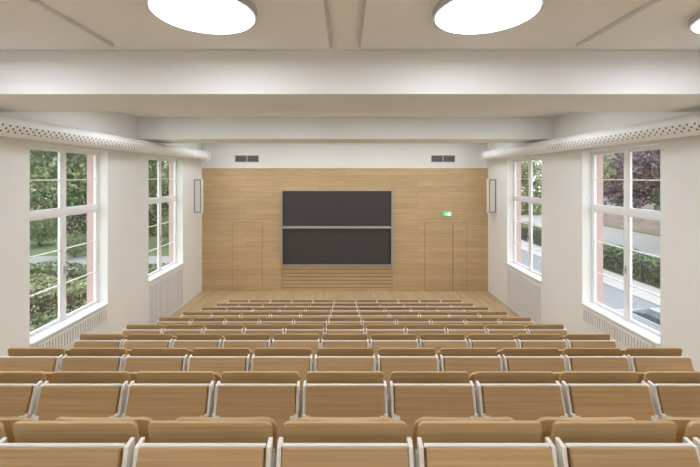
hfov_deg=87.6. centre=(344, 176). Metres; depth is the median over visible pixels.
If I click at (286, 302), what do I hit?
seat
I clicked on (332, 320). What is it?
seat
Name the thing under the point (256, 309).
seat
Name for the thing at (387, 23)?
ceiling panel
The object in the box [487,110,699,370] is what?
wall
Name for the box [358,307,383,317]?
seat
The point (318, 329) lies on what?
seat
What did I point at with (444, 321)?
seat
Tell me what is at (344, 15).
ceiling
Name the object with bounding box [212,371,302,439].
seat
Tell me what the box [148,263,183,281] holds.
window sill
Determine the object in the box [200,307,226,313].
seat
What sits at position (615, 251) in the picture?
hedge
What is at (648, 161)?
tree
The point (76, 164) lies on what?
tree
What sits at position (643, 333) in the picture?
window sill
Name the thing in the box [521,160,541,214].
tree belt
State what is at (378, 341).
seat
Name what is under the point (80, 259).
garden path
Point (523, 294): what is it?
radiator cover
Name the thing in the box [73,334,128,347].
seat
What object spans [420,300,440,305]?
seat
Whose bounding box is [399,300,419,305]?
seat
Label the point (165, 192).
tree belt
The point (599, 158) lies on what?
trim
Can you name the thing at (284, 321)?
seat
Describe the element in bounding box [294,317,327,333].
seat
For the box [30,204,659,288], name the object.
ground
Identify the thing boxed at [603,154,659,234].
building
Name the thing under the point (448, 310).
seat
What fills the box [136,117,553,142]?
beam
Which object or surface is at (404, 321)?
seat
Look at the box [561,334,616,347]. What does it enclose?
seat
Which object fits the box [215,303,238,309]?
seat
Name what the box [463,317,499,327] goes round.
seat
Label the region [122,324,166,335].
seat
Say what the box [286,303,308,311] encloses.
seat
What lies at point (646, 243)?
forecourt
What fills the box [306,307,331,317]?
seat
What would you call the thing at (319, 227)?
blackboard
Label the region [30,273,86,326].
hedge
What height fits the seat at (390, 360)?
0.901 m
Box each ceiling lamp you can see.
[145,0,256,34]
[433,0,544,34]
[688,11,699,33]
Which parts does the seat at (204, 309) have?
backrest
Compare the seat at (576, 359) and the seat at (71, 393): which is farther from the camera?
the seat at (576, 359)
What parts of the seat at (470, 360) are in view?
desk arm, hinge rail, desk arm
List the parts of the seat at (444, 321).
backrest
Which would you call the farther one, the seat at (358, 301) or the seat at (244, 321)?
the seat at (358, 301)
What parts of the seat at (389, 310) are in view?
backrest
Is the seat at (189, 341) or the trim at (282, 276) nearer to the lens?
the seat at (189, 341)
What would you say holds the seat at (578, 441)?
on the floor
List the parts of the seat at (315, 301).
backrest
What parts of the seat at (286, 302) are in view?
backrest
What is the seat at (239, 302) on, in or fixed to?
on the floor
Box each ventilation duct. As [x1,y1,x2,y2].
[0,114,209,161]
[480,113,699,161]
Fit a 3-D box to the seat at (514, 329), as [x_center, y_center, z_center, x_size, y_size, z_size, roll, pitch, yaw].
[2.320,2.587,5.299,0.566,0.901,0.408,0,0,0]
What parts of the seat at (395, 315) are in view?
backrest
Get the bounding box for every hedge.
[30,199,168,235]
[30,259,168,284]
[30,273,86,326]
[30,311,57,331]
[521,221,659,286]
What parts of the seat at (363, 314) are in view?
backrest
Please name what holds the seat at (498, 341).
on the floor
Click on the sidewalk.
(655, 300)
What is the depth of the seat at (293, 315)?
7.14 m
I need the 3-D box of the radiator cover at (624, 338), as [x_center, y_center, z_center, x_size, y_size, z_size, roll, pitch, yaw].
[5.316,3.070,7.225,0.024,0.360,1.850,0,0,0]
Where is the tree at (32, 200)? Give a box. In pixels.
[30,150,53,208]
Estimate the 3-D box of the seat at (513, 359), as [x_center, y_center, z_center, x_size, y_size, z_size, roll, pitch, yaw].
[1.740,2.056,3.439,0.566,0.901,0.408,0,0,0]
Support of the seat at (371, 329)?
on the floor
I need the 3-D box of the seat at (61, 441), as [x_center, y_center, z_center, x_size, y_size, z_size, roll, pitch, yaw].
[-1.160,1.499,1.579,0.566,0.901,0.408,0,0,0]
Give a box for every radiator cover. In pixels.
[37,307,106,348]
[150,267,182,323]
[507,267,539,323]
[583,307,652,348]
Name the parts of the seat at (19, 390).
hinge rail, desk arm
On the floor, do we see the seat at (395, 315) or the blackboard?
the seat at (395, 315)
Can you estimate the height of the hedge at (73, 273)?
2.213 m
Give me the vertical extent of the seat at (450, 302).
0.901 m
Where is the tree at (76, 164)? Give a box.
[30,150,152,209]
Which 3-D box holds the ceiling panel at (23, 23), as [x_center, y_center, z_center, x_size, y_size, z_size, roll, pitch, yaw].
[-3.855,-1.506,0.650,2.390,0.043,7.100,0,0,0]
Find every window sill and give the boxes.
[30,302,109,344]
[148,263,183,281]
[506,263,541,281]
[580,302,659,344]
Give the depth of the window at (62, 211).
7.18 m
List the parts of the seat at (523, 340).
hinge rail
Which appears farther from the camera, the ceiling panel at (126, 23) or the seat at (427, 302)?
the seat at (427, 302)
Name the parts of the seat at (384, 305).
backrest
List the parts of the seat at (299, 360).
desk arm, hinge rail, backrest, desk arm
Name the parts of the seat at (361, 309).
backrest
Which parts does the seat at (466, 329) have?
backrest, hinge rail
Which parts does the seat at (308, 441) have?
desk arm, hinge rail, backrest, desk arm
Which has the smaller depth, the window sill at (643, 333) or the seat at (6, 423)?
the seat at (6, 423)
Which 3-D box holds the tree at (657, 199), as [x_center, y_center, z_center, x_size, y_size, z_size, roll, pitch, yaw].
[31.485,1.523,32.990,7.309,10.745,7.173,0,0,12]
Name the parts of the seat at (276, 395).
desk arm, hinge rail, backrest, desk arm, leg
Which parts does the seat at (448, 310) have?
backrest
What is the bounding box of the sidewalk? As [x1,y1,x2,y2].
[521,240,659,306]
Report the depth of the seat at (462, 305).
9.00 m
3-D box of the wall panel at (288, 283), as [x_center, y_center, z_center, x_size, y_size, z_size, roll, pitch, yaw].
[-0.300,3.781,13.620,4.109,0.920,0.049,0,0,0]
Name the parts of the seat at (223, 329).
hinge rail, backrest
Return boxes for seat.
[0,348,69,371]
[0,371,52,417]
[0,417,31,442]
[0,417,153,466]
[31,371,137,419]
[59,348,131,370]
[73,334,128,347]
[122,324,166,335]
[122,334,176,349]
[122,371,221,420]
[123,348,192,371]
[132,417,276,466]
[156,317,192,325]
[163,324,206,335]
[172,334,225,350]
[181,312,212,319]
[187,348,252,374]
[190,317,226,327]
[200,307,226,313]
[203,324,245,338]
[211,312,241,319]
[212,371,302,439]
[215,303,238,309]
[222,334,271,353]
[225,317,259,328]
[226,307,252,314]
[228,300,248,305]
[239,303,262,309]
[241,312,270,320]
[244,324,284,338]
[249,300,269,305]
[251,348,313,394]
[253,307,278,314]
[259,317,292,328]
[263,303,285,310]
[270,300,290,305]
[271,312,299,323]
[272,334,319,365]
[276,417,413,466]
[279,307,304,316]
[285,324,323,347]
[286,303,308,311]
[292,300,311,306]
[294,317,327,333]
[301,312,328,323]
[302,371,387,416]
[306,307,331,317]
[310,303,332,311]
[313,300,333,306]
[314,348,375,370]
[321,334,368,347]
[325,324,364,333]
[329,317,360,323]
[331,312,358,316]
[332,307,357,311]
[334,303,355,306]
[335,300,354,302]
[356,300,376,306]
[357,303,379,311]
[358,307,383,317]
[361,312,388,323]
[362,317,395,333]
[366,324,404,347]
[370,334,417,365]
[376,348,438,394]
[378,300,397,306]
[381,303,403,311]
[385,307,410,316]
[387,371,477,439]
[390,312,418,323]
[397,317,430,328]
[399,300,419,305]
[404,303,426,310]
[405,324,445,338]
[411,307,436,314]
[413,417,557,466]
[418,334,467,353]
[419,312,448,320]
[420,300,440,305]
[427,303,450,309]
[430,317,464,328]
[437,307,463,314]
[437,348,502,374]
[441,300,461,305]
[444,324,486,338]
[448,312,478,319]
[451,303,474,309]
[463,307,489,313]
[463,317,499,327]
[464,334,517,350]
[468,371,567,420]
[477,312,508,319]
[483,324,526,335]
[497,317,533,325]
[497,348,566,371]
[513,334,567,349]
[523,324,567,335]
[536,417,699,466]
[552,371,658,419]
[558,348,630,370]
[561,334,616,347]
[620,348,694,371]
[637,371,699,417]
[658,417,699,454]
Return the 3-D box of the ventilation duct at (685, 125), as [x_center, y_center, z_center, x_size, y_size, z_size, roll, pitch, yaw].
[5.091,-0.760,5.020,0.478,0.416,16.280,0,0,0]
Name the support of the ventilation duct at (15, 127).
attached to the wall at (123, 282)
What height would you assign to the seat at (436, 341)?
0.901 m
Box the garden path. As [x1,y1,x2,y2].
[30,256,168,269]
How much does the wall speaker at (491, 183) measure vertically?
1.200 m
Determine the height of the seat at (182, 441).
0.901 m
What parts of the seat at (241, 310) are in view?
backrest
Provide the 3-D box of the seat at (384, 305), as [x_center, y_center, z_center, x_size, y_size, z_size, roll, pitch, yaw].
[1.160,3.568,9.019,0.566,0.901,0.408,0,0,0]
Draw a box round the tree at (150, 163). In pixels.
[85,160,165,197]
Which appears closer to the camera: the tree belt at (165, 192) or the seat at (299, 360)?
the seat at (299, 360)
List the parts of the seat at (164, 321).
backrest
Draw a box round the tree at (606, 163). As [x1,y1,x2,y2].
[538,153,623,198]
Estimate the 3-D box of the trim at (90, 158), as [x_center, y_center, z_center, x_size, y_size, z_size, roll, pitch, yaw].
[-5.690,2.510,5.250,0.160,8.680,17.500,0,0,0]
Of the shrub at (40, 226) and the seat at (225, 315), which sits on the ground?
the shrub at (40, 226)
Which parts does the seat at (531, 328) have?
hinge rail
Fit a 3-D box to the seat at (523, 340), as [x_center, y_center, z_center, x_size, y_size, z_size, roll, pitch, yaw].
[2.320,2.325,4.369,0.566,0.901,0.408,0,0,0]
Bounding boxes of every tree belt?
[30,152,168,197]
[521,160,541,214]
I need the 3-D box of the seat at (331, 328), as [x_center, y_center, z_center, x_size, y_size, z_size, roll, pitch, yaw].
[0.000,2.587,5.299,0.566,0.901,0.408,0,0,0]
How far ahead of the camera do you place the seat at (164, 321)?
6.21 m
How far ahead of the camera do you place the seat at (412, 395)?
2.38 m
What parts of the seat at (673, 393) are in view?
desk arm, hinge rail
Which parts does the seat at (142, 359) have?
hinge rail, desk arm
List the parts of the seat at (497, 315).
backrest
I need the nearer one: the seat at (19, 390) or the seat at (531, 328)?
the seat at (19, 390)
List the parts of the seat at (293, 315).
backrest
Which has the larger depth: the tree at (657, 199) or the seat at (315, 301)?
the tree at (657, 199)
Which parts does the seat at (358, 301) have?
backrest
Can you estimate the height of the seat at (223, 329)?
0.901 m
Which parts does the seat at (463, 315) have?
backrest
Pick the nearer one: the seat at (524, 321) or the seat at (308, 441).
the seat at (308, 441)
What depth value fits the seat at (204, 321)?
6.21 m
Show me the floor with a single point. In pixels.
(204, 298)
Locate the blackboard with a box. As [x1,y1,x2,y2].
[281,190,392,266]
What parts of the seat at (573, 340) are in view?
desk arm, hinge rail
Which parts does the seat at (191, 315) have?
backrest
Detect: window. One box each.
[30,145,97,336]
[148,157,175,276]
[514,157,541,276]
[592,145,659,336]
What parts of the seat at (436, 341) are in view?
backrest, hinge rail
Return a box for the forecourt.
[521,213,659,261]
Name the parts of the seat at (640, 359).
desk arm, hinge rail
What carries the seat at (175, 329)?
on the floor
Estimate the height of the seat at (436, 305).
0.901 m
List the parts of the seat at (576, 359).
desk arm, hinge rail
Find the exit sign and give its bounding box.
[443,211,451,215]
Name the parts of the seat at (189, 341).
hinge rail, backrest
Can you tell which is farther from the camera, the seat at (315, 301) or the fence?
the fence
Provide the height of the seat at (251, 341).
0.901 m
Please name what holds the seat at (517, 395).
on the floor
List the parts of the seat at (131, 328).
hinge rail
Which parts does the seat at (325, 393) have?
desk arm, hinge rail, backrest, desk arm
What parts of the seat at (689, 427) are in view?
backrest, desk arm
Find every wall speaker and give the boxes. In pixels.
[194,179,202,212]
[487,179,495,212]
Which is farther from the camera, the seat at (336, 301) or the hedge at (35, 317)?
the hedge at (35, 317)
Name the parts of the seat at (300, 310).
backrest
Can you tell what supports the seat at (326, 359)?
on the floor
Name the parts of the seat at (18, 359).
hinge rail, desk arm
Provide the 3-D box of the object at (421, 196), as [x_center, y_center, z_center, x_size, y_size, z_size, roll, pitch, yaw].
[0.000,1.960,13.650,10.656,4.579,0.100,0,0,0]
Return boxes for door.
[232,223,261,290]
[425,223,466,290]
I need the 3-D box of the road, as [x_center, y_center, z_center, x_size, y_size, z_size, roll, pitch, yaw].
[12.750,6.834,45.000,7.500,0.029,110.000,0,0,0]
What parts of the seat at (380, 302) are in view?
backrest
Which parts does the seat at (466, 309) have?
backrest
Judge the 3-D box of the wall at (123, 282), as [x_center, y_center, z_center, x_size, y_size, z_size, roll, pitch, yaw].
[-5.470,2.660,5.250,0.280,8.380,17.500,0,0,0]
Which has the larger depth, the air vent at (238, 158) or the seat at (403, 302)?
the air vent at (238, 158)
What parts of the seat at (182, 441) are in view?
desk arm, hinge rail, desk arm, leg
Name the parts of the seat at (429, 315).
backrest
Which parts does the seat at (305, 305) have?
backrest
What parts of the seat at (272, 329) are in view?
hinge rail, backrest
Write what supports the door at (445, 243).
in the wall at (222, 155)
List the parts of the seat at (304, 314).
backrest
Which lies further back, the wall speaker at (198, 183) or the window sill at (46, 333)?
the wall speaker at (198, 183)
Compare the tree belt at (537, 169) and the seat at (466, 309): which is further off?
the tree belt at (537, 169)
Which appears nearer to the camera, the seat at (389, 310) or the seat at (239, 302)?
the seat at (389, 310)
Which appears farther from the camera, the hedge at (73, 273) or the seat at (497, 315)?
the hedge at (73, 273)
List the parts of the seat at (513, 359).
desk arm, hinge rail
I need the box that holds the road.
[521,250,657,308]
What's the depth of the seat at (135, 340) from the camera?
4.29 m
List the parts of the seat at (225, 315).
backrest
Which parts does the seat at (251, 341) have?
hinge rail, backrest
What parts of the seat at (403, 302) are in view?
backrest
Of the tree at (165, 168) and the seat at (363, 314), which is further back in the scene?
the tree at (165, 168)
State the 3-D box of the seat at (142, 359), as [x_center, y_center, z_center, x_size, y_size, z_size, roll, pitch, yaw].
[-1.740,2.056,3.439,0.566,0.901,0.408,0,0,0]
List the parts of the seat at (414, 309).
backrest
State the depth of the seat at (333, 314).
7.14 m
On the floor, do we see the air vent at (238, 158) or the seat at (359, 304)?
the seat at (359, 304)
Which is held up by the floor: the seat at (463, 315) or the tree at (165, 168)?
the seat at (463, 315)
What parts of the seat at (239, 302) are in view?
backrest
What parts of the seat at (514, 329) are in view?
backrest, hinge rail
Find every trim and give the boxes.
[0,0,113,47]
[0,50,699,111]
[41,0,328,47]
[87,154,173,303]
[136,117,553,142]
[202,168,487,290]
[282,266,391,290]
[282,276,391,276]
[324,0,331,47]
[358,0,365,47]
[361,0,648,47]
[516,154,602,303]
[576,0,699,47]
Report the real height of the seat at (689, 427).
0.901 m
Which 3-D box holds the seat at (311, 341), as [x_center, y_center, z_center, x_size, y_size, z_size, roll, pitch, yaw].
[-0.580,2.325,4.369,0.566,0.901,0.408,0,0,0]
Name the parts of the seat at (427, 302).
backrest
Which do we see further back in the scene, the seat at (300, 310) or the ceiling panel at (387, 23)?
the seat at (300, 310)
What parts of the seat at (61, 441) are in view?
desk arm, hinge rail, desk arm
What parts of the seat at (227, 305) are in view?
backrest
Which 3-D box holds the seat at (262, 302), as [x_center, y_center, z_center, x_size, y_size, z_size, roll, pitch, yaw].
[-2.320,3.799,9.949,0.566,0.901,0.408,0,0,0]
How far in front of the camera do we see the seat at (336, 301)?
9.94 m
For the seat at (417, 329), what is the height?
0.901 m
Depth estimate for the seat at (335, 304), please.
9.00 m
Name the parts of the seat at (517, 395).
desk arm, backrest, hinge rail, desk arm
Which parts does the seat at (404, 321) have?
backrest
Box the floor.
[170,291,519,444]
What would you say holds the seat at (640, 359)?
on the floor
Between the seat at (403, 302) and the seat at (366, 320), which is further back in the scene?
the seat at (403, 302)
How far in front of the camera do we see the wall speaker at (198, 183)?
12.85 m
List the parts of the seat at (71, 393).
desk arm, hinge rail, backrest, desk arm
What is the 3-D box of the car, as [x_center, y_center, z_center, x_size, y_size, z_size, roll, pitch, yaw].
[13.200,6.085,15.000,1.760,1.470,4.200,0,0,0]
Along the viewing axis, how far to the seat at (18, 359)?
3.33 m
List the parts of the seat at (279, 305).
backrest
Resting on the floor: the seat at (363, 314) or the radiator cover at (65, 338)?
the seat at (363, 314)
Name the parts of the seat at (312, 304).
backrest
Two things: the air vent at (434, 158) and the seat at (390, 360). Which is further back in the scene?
the air vent at (434, 158)
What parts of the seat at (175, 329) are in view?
hinge rail, backrest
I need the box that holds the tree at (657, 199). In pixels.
[649,185,659,205]
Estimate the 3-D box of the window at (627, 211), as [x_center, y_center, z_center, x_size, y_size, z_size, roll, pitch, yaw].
[5.541,1.140,7.185,0.138,3.420,2.030,0,0,0]
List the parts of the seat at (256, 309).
backrest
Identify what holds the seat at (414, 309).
on the floor
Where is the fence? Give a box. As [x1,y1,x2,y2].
[522,228,659,286]
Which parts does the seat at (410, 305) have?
backrest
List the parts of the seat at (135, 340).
hinge rail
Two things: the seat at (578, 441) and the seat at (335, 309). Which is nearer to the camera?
the seat at (578, 441)
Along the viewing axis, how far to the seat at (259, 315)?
7.14 m
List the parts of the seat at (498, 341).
backrest, hinge rail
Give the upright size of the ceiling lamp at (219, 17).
0.068 m
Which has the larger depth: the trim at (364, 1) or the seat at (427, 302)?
the seat at (427, 302)
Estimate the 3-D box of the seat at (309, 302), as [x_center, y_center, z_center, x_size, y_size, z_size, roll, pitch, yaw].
[-1.160,3.799,9.949,0.566,0.901,0.408,0,0,0]
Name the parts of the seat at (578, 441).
desk arm, hinge rail, desk arm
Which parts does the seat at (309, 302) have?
backrest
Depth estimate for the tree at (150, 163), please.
36.99 m
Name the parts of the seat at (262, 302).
backrest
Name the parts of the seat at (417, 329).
backrest, hinge rail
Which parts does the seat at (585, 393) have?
desk arm, backrest, hinge rail, desk arm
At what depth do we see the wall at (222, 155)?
13.70 m
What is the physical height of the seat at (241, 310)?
0.901 m
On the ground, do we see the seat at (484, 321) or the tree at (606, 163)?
the tree at (606, 163)
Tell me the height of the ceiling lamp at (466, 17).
0.068 m
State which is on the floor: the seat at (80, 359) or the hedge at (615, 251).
the seat at (80, 359)
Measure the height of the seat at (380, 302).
0.901 m
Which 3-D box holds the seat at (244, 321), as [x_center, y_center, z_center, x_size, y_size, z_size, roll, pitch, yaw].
[-1.740,2.842,6.229,0.566,0.901,0.408,0,0,0]
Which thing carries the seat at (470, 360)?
on the floor
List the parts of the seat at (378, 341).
backrest, hinge rail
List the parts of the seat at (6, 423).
backrest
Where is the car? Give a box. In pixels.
[614,307,659,331]
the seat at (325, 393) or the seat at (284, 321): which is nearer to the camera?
the seat at (325, 393)
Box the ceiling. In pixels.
[0,0,699,116]
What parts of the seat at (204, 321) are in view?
backrest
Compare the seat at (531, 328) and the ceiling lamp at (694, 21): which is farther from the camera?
the seat at (531, 328)
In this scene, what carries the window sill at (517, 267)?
attached to the wall at (566, 282)
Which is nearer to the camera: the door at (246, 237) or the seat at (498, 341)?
the seat at (498, 341)
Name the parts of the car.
cabin glass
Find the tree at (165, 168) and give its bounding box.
[161,162,168,187]
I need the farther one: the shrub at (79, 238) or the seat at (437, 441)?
the shrub at (79, 238)
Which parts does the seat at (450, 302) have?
backrest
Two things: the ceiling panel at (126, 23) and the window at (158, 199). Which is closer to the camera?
the ceiling panel at (126, 23)
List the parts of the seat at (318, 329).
hinge rail, backrest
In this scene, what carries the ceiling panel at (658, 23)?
attached to the ceiling
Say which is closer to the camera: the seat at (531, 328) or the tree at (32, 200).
the seat at (531, 328)
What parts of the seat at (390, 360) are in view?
desk arm, backrest, hinge rail, desk arm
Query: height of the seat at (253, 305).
0.901 m
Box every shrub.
[30,208,66,245]
[53,231,86,257]
[155,212,168,238]
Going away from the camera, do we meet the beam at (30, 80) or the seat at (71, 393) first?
the seat at (71, 393)
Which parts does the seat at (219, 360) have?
desk arm, hinge rail, desk arm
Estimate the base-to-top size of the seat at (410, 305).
0.901 m
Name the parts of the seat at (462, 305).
backrest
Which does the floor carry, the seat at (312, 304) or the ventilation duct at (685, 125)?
the seat at (312, 304)
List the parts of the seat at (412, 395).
leg, desk arm, backrest, hinge rail, desk arm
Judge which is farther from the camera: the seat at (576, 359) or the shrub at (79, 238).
the shrub at (79, 238)
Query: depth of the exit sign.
13.52 m
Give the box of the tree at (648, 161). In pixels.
[603,150,659,207]
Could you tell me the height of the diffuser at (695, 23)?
0.004 m
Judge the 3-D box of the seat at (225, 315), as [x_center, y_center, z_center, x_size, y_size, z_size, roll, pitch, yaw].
[-2.320,3.091,7.159,0.566,0.901,0.408,0,0,0]
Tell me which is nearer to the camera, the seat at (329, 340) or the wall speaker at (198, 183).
the seat at (329, 340)
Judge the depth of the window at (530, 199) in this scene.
10.95 m
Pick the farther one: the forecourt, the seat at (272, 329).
the forecourt
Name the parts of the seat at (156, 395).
desk arm, hinge rail, backrest, desk arm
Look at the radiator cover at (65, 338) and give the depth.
7.20 m
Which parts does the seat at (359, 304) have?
backrest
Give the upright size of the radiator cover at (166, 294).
1.240 m
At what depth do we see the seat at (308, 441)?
1.50 m
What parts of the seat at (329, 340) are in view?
hinge rail, backrest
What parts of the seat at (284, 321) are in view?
backrest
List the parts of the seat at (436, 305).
backrest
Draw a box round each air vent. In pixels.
[235,155,258,161]
[431,155,454,161]
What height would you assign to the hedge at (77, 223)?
4.665 m
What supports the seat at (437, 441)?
on the floor
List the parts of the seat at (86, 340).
hinge rail, desk arm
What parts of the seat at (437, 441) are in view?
leg, desk arm, hinge rail, desk arm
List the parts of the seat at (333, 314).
backrest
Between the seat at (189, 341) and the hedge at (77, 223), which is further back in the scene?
the hedge at (77, 223)
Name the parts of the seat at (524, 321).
backrest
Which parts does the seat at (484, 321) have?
backrest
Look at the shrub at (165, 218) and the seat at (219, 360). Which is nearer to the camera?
the seat at (219, 360)
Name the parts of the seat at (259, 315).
backrest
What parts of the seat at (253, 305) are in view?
backrest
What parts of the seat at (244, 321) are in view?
backrest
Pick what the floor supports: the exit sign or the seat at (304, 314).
the seat at (304, 314)
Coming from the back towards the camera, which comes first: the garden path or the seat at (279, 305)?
the garden path
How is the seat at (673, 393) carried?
on the floor
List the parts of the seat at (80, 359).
hinge rail, desk arm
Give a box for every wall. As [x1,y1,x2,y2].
[0,112,202,355]
[203,143,486,167]
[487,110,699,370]
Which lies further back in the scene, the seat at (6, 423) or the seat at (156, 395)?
the seat at (156, 395)
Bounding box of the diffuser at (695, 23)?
[692,20,699,32]
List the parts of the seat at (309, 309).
backrest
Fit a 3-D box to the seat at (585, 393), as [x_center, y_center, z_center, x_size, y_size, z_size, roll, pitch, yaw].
[1.740,1.781,2.509,0.566,0.901,0.408,0,0,0]
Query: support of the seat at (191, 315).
on the floor
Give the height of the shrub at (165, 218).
3.764 m
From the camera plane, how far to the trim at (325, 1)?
3.50 m
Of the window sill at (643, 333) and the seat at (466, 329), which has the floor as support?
the seat at (466, 329)
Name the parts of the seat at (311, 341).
hinge rail, backrest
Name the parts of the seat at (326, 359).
desk arm, hinge rail, backrest, desk arm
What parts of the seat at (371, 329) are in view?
backrest, hinge rail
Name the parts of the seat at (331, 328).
hinge rail, backrest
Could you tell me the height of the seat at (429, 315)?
0.901 m
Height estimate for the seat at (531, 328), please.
0.901 m

